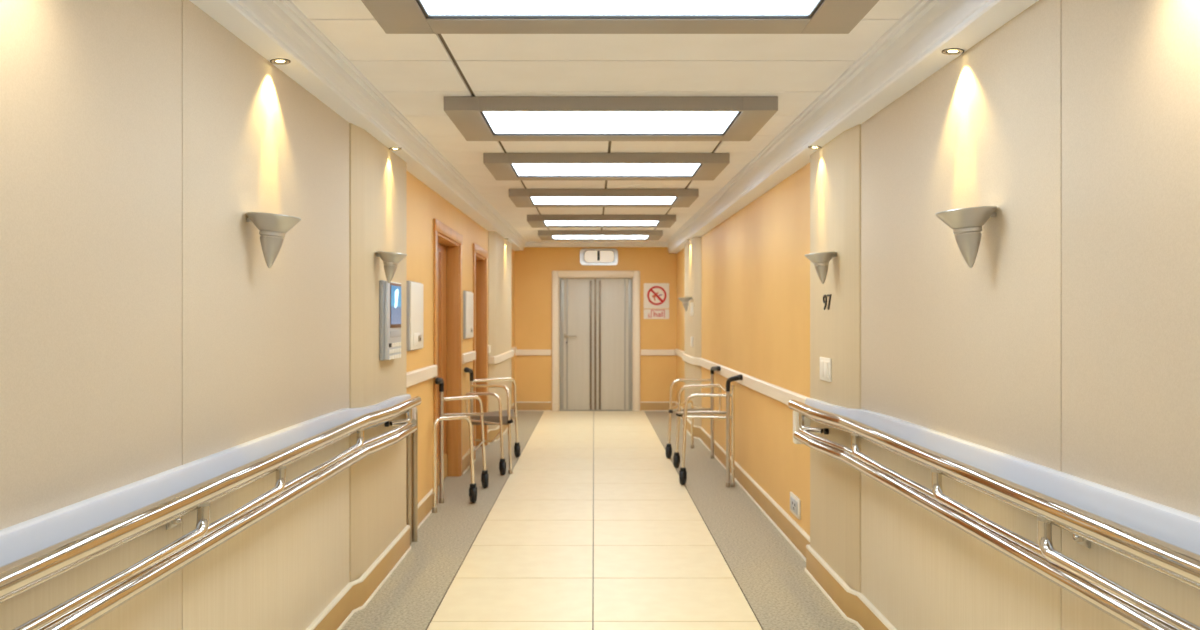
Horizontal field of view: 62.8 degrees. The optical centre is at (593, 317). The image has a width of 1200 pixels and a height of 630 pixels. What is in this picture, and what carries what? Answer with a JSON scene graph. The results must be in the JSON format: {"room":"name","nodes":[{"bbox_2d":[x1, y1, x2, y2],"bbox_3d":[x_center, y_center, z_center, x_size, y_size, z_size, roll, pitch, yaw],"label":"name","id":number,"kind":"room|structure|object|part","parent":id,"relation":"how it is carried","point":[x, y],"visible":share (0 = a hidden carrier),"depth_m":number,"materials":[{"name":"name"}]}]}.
{"room":"hospital interior","nodes":[
{"label":"hospital interior","id":0,"kind":"room"},
{"bbox_2d":[0,0,514,629],"bbox_3d":[-1.380,0.070,6.100,0.480,2.720,18.200,0,0,0],"label":"wall","id":1,"kind":"structure","parent":0,"point":[147,329],"depth_m":2.91,"materials":[{"name":"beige paint"}]},
{"bbox_3d":[-1.215,-0.395,1.870,0.050,1.790,1.936,0,0,0],"label":"wall panel","id":2,"kind":"part","parent":1,"relation":"part of","materials":[{"name":"beige paint"}]},
{"bbox_3d":[-1.215,0.966,1.870,0.050,0.928,1.936,0,0,0],"label":"wainscot panel","id":3,"kind":"part","parent":1,"relation":"part of","materials":[{"name":"beige wood"}]},
{"bbox_2d":[0,394,410,565],"bbox_3d":[-1.157,0.503,1.538,0.066,0.156,9.076,0,0,0],"label":"trim","id":4,"kind":"structure","parent":1,"relation":"attached to","point":[17,541],"depth_m":2.56,"materials":[{"name":"grey plastic"}]},
{"bbox_2d":[0,396,420,629],"bbox_3d":[-1.104,0.941,1.678,0.176,0.974,9.256,0,0,0],"label":"handrail","id":5,"kind":"object","parent":1,"relation":"attached to","point":[23,574],"visible":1,"depth_m":2.60,"materials":[{"name":"silver metal"}]},
{"bbox_3d":[-1.187,0.568,2.760,0.005,0.044,0.060,0,0,0],"label":"bolt plate","id":6,"kind":"part","parent":5,"relation":"part of","materials":[{"name":"beige metal"}]},
{"bbox_3d":[-1.215,-0.395,3.810,0.050,1.790,1.936,0,0,0],"label":"wall panel","id":7,"kind":"part","parent":1,"relation":"part of","materials":[{"name":"beige paint"}]},
{"bbox_3d":[-1.215,0.966,3.810,0.050,0.928,1.936,0,0,0],"label":"wainscot panel","id":8,"kind":"part","parent":1,"relation":"part of","materials":[{"name":"beige wood"}]},
{"bbox_2d":[246,212,300,267],"bbox_3d":[-1.099,-0.265,3.370,0.182,0.189,0.182,0,0,0],"label":"wall sconce","id":9,"kind":"object","parent":1,"relation":"attached to","point":[273,228],"visible":1,"depth_m":3.33,"materials":[{"name":"silver metal"}]},
{"bbox_3d":[-1.099,-0.325,3.370,0.181,0.069,0.182,0,0,0],"label":"lamp shade","id":10,"kind":"part","parent":9,"relation":"part of","materials":[{"name":"grey ceramic"}]},
{"bbox_2d":[270,58,290,64],"bbox_3d":[-1.150,-0.941,3.600,0.072,0.013,0.072,0,0,0],"label":"recessed light","id":11,"kind":"object","parent":1,"relation":"attached to","point":[279,61],"visible":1,"depth_m":3.60,"materials":[{"name":"silver metal"}]},
{"bbox_2d":[189,0,526,250],"bbox_3d":[-1.127,-1.030,6.050,0.205,0.293,18.100,0,0,0],"label":"trim","id":12,"kind":"structure","parent":1,"relation":"attached to","point":[275,29],"depth_m":4.20,"materials":[{"name":"white paint"}]},
{"bbox_2d":[379,280,400,360],"bbox_3d":[-1.134,0.013,5.495,0.051,0.435,0.390,0,0,0],"label":"terminal","id":13,"kind":"object","parent":1,"relation":"attached to","point":[389,293],"visible":1,"depth_m":5.36,"materials":[{"name":"grey plastic"}]},
{"bbox_2d":[394,289,398,307],"bbox_3d":[-1.109,-0.110,5.520,0.001,0.110,0.120,0,0,0],"label":"picture","id":14,"kind":"object","parent":13,"relation":"attached to","point":[396,291],"depth_m":5.51,"materials":[{"name":"white"}]},
{"bbox_2d":[376,251,406,282],"bbox_3d":[-1.078,-0.269,5.230,0.163,0.170,0.164,0,0,0],"label":"wall sconce","id":15,"kind":"object","parent":1,"relation":"attached to","point":[390,260],"visible":1,"depth_m":5.20,"materials":[{"name":"silver metal"}]},
{"bbox_3d":[-1.078,-0.323,5.230,0.163,0.062,0.164,0,0,0],"label":"lamp shade","id":16,"kind":"part","parent":15,"relation":"part of","materials":[{"name":"silver metal"}]},
{"bbox_2d":[389,147,401,150],"bbox_3d":[-1.126,-0.958,5.560,0.072,0.013,0.072,0,0,0],"label":"recessed light","id":17,"kind":"object","parent":1,"relation":"attached to","point":[394,148],"visible":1,"depth_m":5.55,"materials":[{"name":"silver metal"}]},
{"bbox_2d":[306,403,514,629],"bbox_3d":[-1.165,1.358,6.050,0.109,0.144,18.100,0,0,0],"label":"baseboard","id":18,"kind":"structure","parent":1,"relation":"attached to","point":[356,594],"depth_m":5.09,"materials":[{"name":"beige"}]},
{"bbox_2d":[406,281,422,350],"bbox_3d":[-1.197,-0.013,6.600,0.045,0.457,0.480,0,0,0],"label":"wall box","id":19,"kind":"object","parent":1,"relation":"attached to","point":[414,290],"visible":0.99,"depth_m":6.49,"materials":[{"name":"grey plastic"}]},
{"bbox_2d":[406,365,436,387],"bbox_3d":[-1.204,0.400,6.770,0.032,0.090,1.360,0,0,0],"label":"trim","id":20,"kind":"structure","parent":1,"relation":"attached to","point":[420,375],"depth_m":6.76,"materials":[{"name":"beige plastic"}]},
{"bbox_2d":[433,219,462,504],"bbox_3d":[-1.284,0.338,8.210,0.171,2.185,1.520,0,0,0],"label":"door","id":21,"kind":"structure","parent":1,"relation":"in","point":[448,243],"depth_m":8.85,"materials":[{"name":"brown wood"}]},
{"bbox_3d":[-1.324,0.305,8.210,0.010,1.750,0.538,0,0,0],"label":"moulding","id":22,"kind":"part","parent":21,"relation":"part of","materials":[{"name":"orange wood"}]},
{"bbox_3d":[-1.321,1.305,8.210,0.005,0.230,1.260,0,0,0],"label":"kick plate","id":23,"kind":"part","parent":21,"relation":"part of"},
{"bbox_2d":[463,291,473,338],"bbox_3d":[-1.197,-0.030,9.410,0.045,0.450,0.540,0,0,0],"label":"wall box","id":24,"kind":"object","parent":1,"relation":"attached to","point":[468,297],"visible":1,"depth_m":9.28,"materials":[{"name":"grey plastic"}]},
{"bbox_2d":[462,351,475,363],"bbox_3d":[-1.204,0.375,9.425,0.032,0.090,0.910,0,0,0],"label":"trim","id":25,"kind":"structure","parent":1,"relation":"attached to","point":[468,356],"depth_m":9.34,"materials":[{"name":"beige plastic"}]},
{"bbox_2d":[473,243,487,458],"bbox_3d":[-1.284,0.338,10.490,0.171,2.185,1.220,0,0,0],"label":"door","id":26,"kind":"structure","parent":1,"relation":"in","point":[480,255],"depth_m":10.98,"materials":[{"name":"brown wood"}]},
{"bbox_2d":[488,347,516,363],"bbox_3d":[-1.164,0.485,13.159,0.112,0.090,3.802,0,0,0],"label":"trim","id":27,"kind":"structure","parent":1,"relation":"attached to","point":[502,357],"depth_m":11.89,"materials":[{"name":"beige plastic"}]},
{"bbox_2d":[515,247,676,410],"bbox_3d":[0.025,0.070,15.250,2.850,2.720,0.300,0,0,0],"label":"wall","id":28,"kind":"structure","parent":0,"point":[534,266],"depth_m":15.10,"materials":[{"name":"orange paint"}]},
{"bbox_2d":[515,350,550,354],"bbox_3d":[-0.939,0.530,15.084,0.558,0.090,0.032,0,0,0],"label":"trim","id":29,"kind":"structure","parent":28,"relation":"attached to","point":[519,352],"depth_m":15.07,"materials":[{"name":"beige plastic"}]},
{"bbox_2d":[552,271,639,410],"bbox_3d":[0.030,0.352,15.143,1.353,2.155,0.155,0,0,0],"label":"door","id":30,"kind":"structure","parent":28,"relation":"in","point":[596,314],"depth_m":15.15,"materials":[{"name":"beige plastic"}]},
{"bbox_3d":[-0.365,0.275,15.120,0.200,0.060,0.063,0,0,0],"label":"handle","id":31,"kind":"part","parent":30,"relation":"part of","materials":[{"name":"silver metal"}]},
{"bbox_2d":[524,241,667,246],"bbox_3d":[0.025,-1.135,15.055,2.550,0.090,0.090,0,0,0],"label":"trim","id":32,"kind":"structure","parent":28,"relation":"attached to","point":[528,244],"depth_m":15.05,"materials":[{"name":"white paint"}]},
{"bbox_2d":[517,402,674,410],"bbox_3d":[0.025,1.358,15.085,2.490,0.144,0.029,0,0,0],"label":"baseboard","id":33,"kind":"structure","parent":28,"relation":"attached to","point":[521,406],"depth_m":15.08,"materials":[{"name":"beige"}]},
{"bbox_2d":[580,249,617,264],"bbox_3d":[0.075,-0.938,15.073,0.580,0.255,0.054,0,0,0],"label":"number sign","id":34,"kind":"object","parent":28,"relation":"attached to","point":[587,256],"visible":1,"depth_m":15.05,"materials":[{"name":"white plastic"}]},
{"bbox_2d":[644,283,668,318],"bbox_3d":[0.960,-0.260,15.091,0.390,0.550,0.017,0,0,0],"label":"prohibition sign","id":35,"kind":"object","parent":28,"relation":"attached to","point":[656,295],"visible":1,"depth_m":15.09,"materials":[{"name":"white plastic"}]},
{"bbox_3d":[0.960,-0.060,15.093,0.390,0.150,0.014,0,0,0],"label":"text plate","id":36,"kind":"part","parent":35,"relation":"part of","materials":[{"name":"white plastic"}]},
{"bbox_2d":[641,350,674,354],"bbox_3d":[0.994,0.530,15.084,0.548,0.090,0.032,0,0,0],"label":"trim","id":37,"kind":"structure","parent":28,"relation":"attached to","point":[643,352],"depth_m":15.07,"materials":[{"name":"beige plastic"}]},
{"bbox_2d":[341,410,859,629],"bbox_3d":[0.000,1.490,6.075,3.200,0.120,18.350,0,0,0],"label":"floor","id":38,"kind":"structure","parent":0,"point":[592,527],"depth_m":6.17,"materials":[{"name":"beige tile"}]},
{"bbox_2d":[432,378,488,512],"bbox_3d":[-1.042,0.938,7.760,0.318,0.984,1.122,0,0,0],"label":"walker","id":39,"kind":"object","parent":38,"relation":"on","point":[453,416],"visible":1,"depth_m":7.59,"materials":[{"name":"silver metal"}]},
{"bbox_3d":[-1.180,0.963,7.600,0.033,0.875,0.033,0,0,0],"label":"post","id":40,"kind":"part","parent":39,"relation":"part of","materials":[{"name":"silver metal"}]},
{"bbox_3d":[-1.056,1.067,7.411,0.032,0.665,0.474,0,0,32],"label":"frame","id":41,"kind":"part","parent":39,"relation":"part of","materials":[{"name":"beige metal"}]},
{"bbox_3d":[-1.042,0.964,7.941,0.027,0.695,0.712,0,0,21],"label":"arm rail","id":42,"kind":"part","parent":39,"relation":"part of","materials":[{"name":"beige metal"}]},
{"bbox_2d":[464,367,519,474],"bbox_3d":[-0.979,0.945,9.520,0.475,0.971,1.282,0,0,0],"label":"walker","id":43,"kind":"object","parent":38,"relation":"on","point":[501,417],"visible":0.89,"depth_m":9.04,"materials":[{"name":"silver metal"}]},
{"bbox_3d":[-1.165,0.975,9.350,0.033,0.850,0.033,0,0,0],"label":"post","id":44,"kind":"part","parent":43,"relation":"part of","materials":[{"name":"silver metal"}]},
{"bbox_3d":[-0.992,0.994,8.967,0.351,0.633,0.032,0,0,9],"label":"arm rail","id":45,"kind":"part","parent":43,"relation":"part of","materials":[{"name":"beige metal"}]},
{"bbox_3d":[-0.953,1.010,9.182,0.519,0.781,0.043,0,0,39],"label":"arm rail","id":46,"kind":"part","parent":43,"relation":"part of","materials":[{"name":"beige metal"}]},
{"bbox_3d":[-0.958,0.944,9.470,0.395,0.083,0.860,0,0,0],"label":"seat panel","id":47,"kind":"part","parent":43,"relation":"part of","materials":[{"name":"brown"}]},
{"bbox_3d":[-0.964,0.949,9.737,0.044,0.725,0.831,0,0,27],"label":"arm rail","id":48,"kind":"part","parent":43,"relation":"part of","materials":[{"name":"beige metal"}]},
{"bbox_2d":[666,366,720,458],"bbox_3d":[0.988,0.950,10.207,0.522,0.961,1.228,0,0,0],"label":"walker","id":49,"kind":"object","parent":38,"relation":"on","point":[715,368],"visible":0.96,"depth_m":9.99,"materials":[{"name":"grey metal"}]},
{"bbox_3d":[0.930,1.149,10.421,0.027,0.501,0.842,0,0,22],"label":"frame","id":50,"kind":"part","parent":49,"relation":"part of","materials":[{"name":"beige metal"}]},
{"bbox_3d":[0.972,0.964,10.000,0.447,0.693,0.027,0,0,0],"label":"arm rail","id":51,"kind":"part","parent":49,"relation":"part of","materials":[{"name":"beige metal"}]},
{"bbox_3d":[1.205,0.955,10.000,0.034,0.890,0.034,0,0,0],"label":"post","id":52,"kind":"part","parent":49,"relation":"part of","materials":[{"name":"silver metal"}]},
{"bbox_2d":[673,374,742,486],"bbox_3d":[0.988,0.950,8.797,0.522,0.961,1.248,0,0,0],"label":"walker","id":53,"kind":"object","parent":38,"relation":"on","point":[676,458],"visible":1,"depth_m":8.37,"materials":[{"name":"grey metal"}]},
{"bbox_3d":[0.972,0.959,9.197,0.518,0.704,0.033,0,0,42],"label":"arm rail","id":54,"kind":"part","parent":53,"relation":"part of","materials":[{"name":"beige metal"}]},
{"bbox_3d":[0.960,0.977,8.376,0.429,0.668,0.032,0,0,9],"label":"arm rail","id":55,"kind":"part","parent":53,"relation":"part of","materials":[{"name":"beige metal"}]},
{"bbox_3d":[1.134,0.980,8.310,0.033,0.840,0.033,0,0,0],"label":"post","id":56,"kind":"part","parent":53,"relation":"part of","materials":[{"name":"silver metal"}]},
{"bbox_3d":[1.178,0.985,8.330,0.027,0.830,0.027,0,0,0],"label":"post","id":57,"kind":"part","parent":53,"relation":"part of","materials":[{"name":"silver metal"}]},
{"bbox_2d":[291,0,919,241],"bbox_3d":[0.000,-1.220,6.100,3.200,0.396,18.400,0,0,0],"label":"ceiling","id":58,"kind":"structure","parent":0,"point":[414,72],"depth_m":4.40,"materials":[{"name":"white paint"}]},
{"bbox_2d":[538,230,662,239],"bbox_3d":[0.083,-1.117,13.285,1.635,0.076,0.870,0,0,0],"label":"ceiling light","id":59,"kind":"object","parent":58,"relation":"attached to","point":[543,234],"visible":1,"depth_m":12.85,"materials":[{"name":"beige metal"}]},
{"bbox_2d":[553,236,646,237],"bbox_3d":[0.083,-1.099,13.215,1.267,0.015,0.642,0,0,0],"label":"diffuser","id":60,"kind":"object","parent":59,"relation":"attached to","point":[553,236],"depth_m":13.27,"materials":[{"name":"white plastic"}]},
{"bbox_2d":[527,215,675,227],"bbox_3d":[0.083,-1.100,11.185,1.635,0.076,0.870,0,0,0],"label":"ceiling light","id":61,"kind":"object","parent":58,"relation":"attached to","point":[535,221],"visible":1,"depth_m":10.94,"materials":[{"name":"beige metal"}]},
{"bbox_2d":[545,221,657,224],"bbox_3d":[0.083,-1.082,11.115,1.267,0.015,0.642,0,0,0],"label":"diffuser","id":62,"kind":"object","parent":61,"relation":"attached to","point":[546,222],"depth_m":11.09,"materials":[{"name":"white plastic"}]},
{"bbox_2d":[509,189,698,206],"bbox_3d":[0.083,-1.082,8.885,1.635,0.076,0.870,0,0,0],"label":"ceiling light","id":63,"kind":"object","parent":58,"relation":"attached to","point":[519,197],"visible":1,"depth_m":8.61,"materials":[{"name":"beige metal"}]},
{"bbox_2d":[531,197,675,203],"bbox_3d":[0.083,-1.063,8.815,1.267,0.015,0.642,0,0,0],"label":"diffuser","id":64,"kind":"object","parent":63,"relation":"attached to","point":[534,200],"depth_m":8.85,"materials":[{"name":"white plastic"}]},
{"bbox_2d":[483,153,729,179],"bbox_3d":[0.083,-1.066,6.955,1.635,0.076,0.870,0,0,0],"label":"ceiling light","id":65,"kind":"object","parent":58,"relation":"attached to","point":[503,166],"visible":1,"depth_m":6.71,"materials":[{"name":"beige metal"}]},
{"bbox_2d":[513,164,699,175],"bbox_3d":[0.083,-1.048,6.885,1.267,0.015,0.642,0,0,0],"label":"diffuser","id":66,"kind":"object","parent":65,"relation":"attached to","point":[518,169],"depth_m":6.90,"materials":[{"name":"white plastic"}]},
{"bbox_2d":[444,96,777,140],"bbox_3d":[0.083,-1.052,5.235,1.635,0.076,0.870,0,0,0],"label":"ceiling light","id":67,"kind":"object","parent":58,"relation":"attached to","point":[481,118],"visible":1,"depth_m":5.01,"materials":[{"name":"beige metal"}]},
{"bbox_2d":[484,112,736,132],"bbox_3d":[0.083,-1.034,5.165,1.267,0.015,0.642,0,0,0],"label":"diffuser","id":68,"kind":"object","parent":67,"relation":"attached to","point":[495,122],"depth_m":5.17,"materials":[{"name":"white plastic"}]},
{"bbox_2d":[361,0,878,33],"bbox_3d":[0.083,-1.035,3.035,1.635,0.076,0.870,0,0,0],"label":"ceiling light","id":69,"kind":"object","parent":58,"relation":"attached to","point":[393,16],"visible":1,"depth_m":3.29,"materials":[{"name":"beige metal"}]},
{"bbox_2d":[421,0,817,14],"bbox_3d":[0.083,-1.017,2.965,1.267,0.015,0.642,0,0,0],"label":"diffuser","id":70,"kind":"object","parent":69,"relation":"attached to","point":[428,7],"depth_m":3.21,"materials":[{"name":"white plastic"}]},
{"bbox_2d":[677,0,1199,629],"bbox_3d":[1.410,0.070,6.100,0.420,2.720,18.200,0,0,0],"label":"wall","id":71,"kind":"structure","parent":0,"point":[1069,343],"depth_m":3.10,"materials":[{"name":"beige paint"}]},
{"bbox_2d":[678,297,691,310],"bbox_3d":[1.113,-0.169,12.000,0.172,0.179,0.173,0,0,0],"label":"wall sconce","id":72,"kind":"object","parent":71,"relation":"attached to","point":[685,300],"visible":1,"depth_m":11.96,"materials":[{"name":"silver metal"}]},
{"bbox_3d":[1.113,-0.226,12.000,0.172,0.066,0.173,0,0,0],"label":"lamp shade","id":73,"kind":"part","parent":72,"relation":"part of","materials":[{"name":"silver metal"}]},
{"bbox_2d":[690,302,692,315],"bbox_3d":[1.192,-0.109,11.941,0.014,0.158,0.245,0,0,0],"label":"light switch","id":74,"kind":"object","parent":71,"relation":"attached to","point":[691,303],"visible":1,"depth_m":11.94,"materials":[{"name":"white plastic"}]},
{"bbox_2d":[675,349,808,404],"bbox_3d":[1.219,0.515,10.350,0.102,0.090,9.420,0,0,0],"label":"trim","id":75,"kind":"structure","parent":71,"relation":"attached to","point":[778,393],"depth_m":7.67,"materials":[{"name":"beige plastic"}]},
{"bbox_2d":[675,402,896,629],"bbox_3d":[1.220,1.358,6.050,0.099,0.144,18.100,0,0,0],"label":"baseboard","id":76,"kind":"structure","parent":71,"relation":"attached to","point":[854,607],"depth_m":5.48,"materials":[{"name":"beige"}]},
{"bbox_2d":[790,492,800,519],"bbox_3d":[1.261,1.166,6.111,0.016,0.126,0.303,0,0,0],"label":"wall socket","id":77,"kind":"object","parent":71,"relation":"attached to","point":[795,502],"visible":1,"depth_m":6.11,"materials":[{"name":"white plastic"}]},
{"bbox_2d":[808,146,821,148],"bbox_3d":[1.186,-0.915,5.270,0.072,0.013,0.072,0,0,0],"label":"recessed light","id":78,"kind":"object","parent":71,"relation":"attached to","point":[810,147],"visible":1,"depth_m":5.27,"materials":[{"name":"silver metal"}]},
{"bbox_2d":[805,252,835,283],"bbox_3d":[1.141,-0.252,4.950,0.156,0.162,0.156,0,0,0],"label":"wall sconce","id":79,"kind":"object","parent":71,"relation":"attached to","point":[821,260],"visible":1,"depth_m":4.92,"materials":[{"name":"silver metal"}]},
{"bbox_3d":[1.141,-0.304,4.950,0.156,0.059,0.156,0,0,0],"label":"lamp shade","id":80,"kind":"part","parent":79,"relation":"part of","materials":[{"name":"silver metal"}]},
{"bbox_2d":[820,357,830,381],"bbox_3d":[1.212,0.267,5.116,0.014,0.121,0.221,0,0,0],"label":"light switch","id":81,"kind":"object","parent":71,"relation":"attached to","point":[825,363],"visible":1,"depth_m":5.11,"materials":[{"name":"white plastic"}]},
{"bbox_2d":[823,294,831,309],"bbox_3d":[1.217,-0.083,5.128,0.005,0.080,0.176,0,0,0],"label":"room number","id":82,"kind":"object","parent":71,"relation":"attached to","point":[828,295],"visible":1,"depth_m":5.14,"materials":[{"name":"black paint"}]},
{"bbox_2d":[666,0,1038,253],"bbox_3d":[1.195,-1.010,6.050,0.190,0.333,18.100,0,0,0],"label":"trim","id":83,"kind":"structure","parent":71,"relation":"attached to","point":[909,52],"depth_m":4.10,"materials":[{"name":"white paint"}]},
{"bbox_2d":[942,48,963,54],"bbox_3d":[1.210,-0.898,3.310,0.072,0.013,0.072,0,0,0],"label":"recessed light","id":84,"kind":"object","parent":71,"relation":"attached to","point":[957,51],"visible":1,"depth_m":3.31,"materials":[{"name":"silver metal"}]},
{"bbox_3d":[1.275,-0.395,3.615,0.050,1.790,1.966,0,0,0],"label":"wall panel","id":85,"kind":"part","parent":71,"relation":"part of","materials":[{"name":"beige paint"}]},
{"bbox_3d":[1.275,0.966,3.615,0.050,0.928,1.966,0,0,0],"label":"wainscot panel","id":86,"kind":"part","parent":71,"relation":"part of","materials":[{"name":"beige wood"}]},
{"bbox_2d":[935,206,996,267],"bbox_3d":[1.159,-0.250,3.060,0.182,0.189,0.182,0,0,0],"label":"wall sconce","id":87,"kind":"object","parent":71,"relation":"attached to","point":[966,224],"visible":1,"depth_m":3.02,"materials":[{"name":"beige ceramic"}]},
{"bbox_3d":[1.159,-0.310,3.060,0.181,0.069,0.182,0,0,0],"label":"lamp shade","id":88,"kind":"part","parent":87,"relation":"part of","materials":[{"name":"beige ceramic"}]},
{"bbox_2d":[788,400,1199,629],"bbox_3d":[1.173,0.581,1.337,0.194,0.268,8.575,0,0,0],"label":"handrail","id":89,"kind":"object","parent":71,"relation":"attached to","point":[1134,611],"visible":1,"depth_m":2.51,"materials":[{"name":"silver metal"}]},
{"bbox_3d":[1.204,0.615,5.595,0.132,0.200,0.060,0,0,0],"label":"plate","id":90,"kind":"part","parent":89,"relation":"part of","materials":[{"name":"silver metal"}]},
{"bbox_3d":[1.247,0.558,2.500,0.005,0.044,0.060,0,0,0],"label":"bolt plate","id":91,"kind":"part","parent":89,"relation":"part of","materials":[{"name":"beige metal"}]},
{"bbox_2d":[805,398,1199,554],"bbox_3d":[1.217,0.483,1.273,0.066,0.156,8.546,0,0,0],"label":"trim","id":92,"kind":"structure","parent":71,"relation":"attached to","point":[1179,528],"depth_m":2.59,"materials":[{"name":"grey plastic"}]},
{"bbox_3d":[1.275,-0.395,1.645,0.050,1.790,1.966,0,0,0],"label":"wall panel","id":93,"kind":"part","parent":71,"relation":"part of","materials":[{"name":"beige paint"}]},
{"bbox_3d":[1.275,0.966,1.645,0.050,0.928,1.966,0,0,0],"label":"wainscot panel","id":94,"kind":"part","parent":71,"relation":"part of","materials":[{"name":"beige wood"}]}
]}

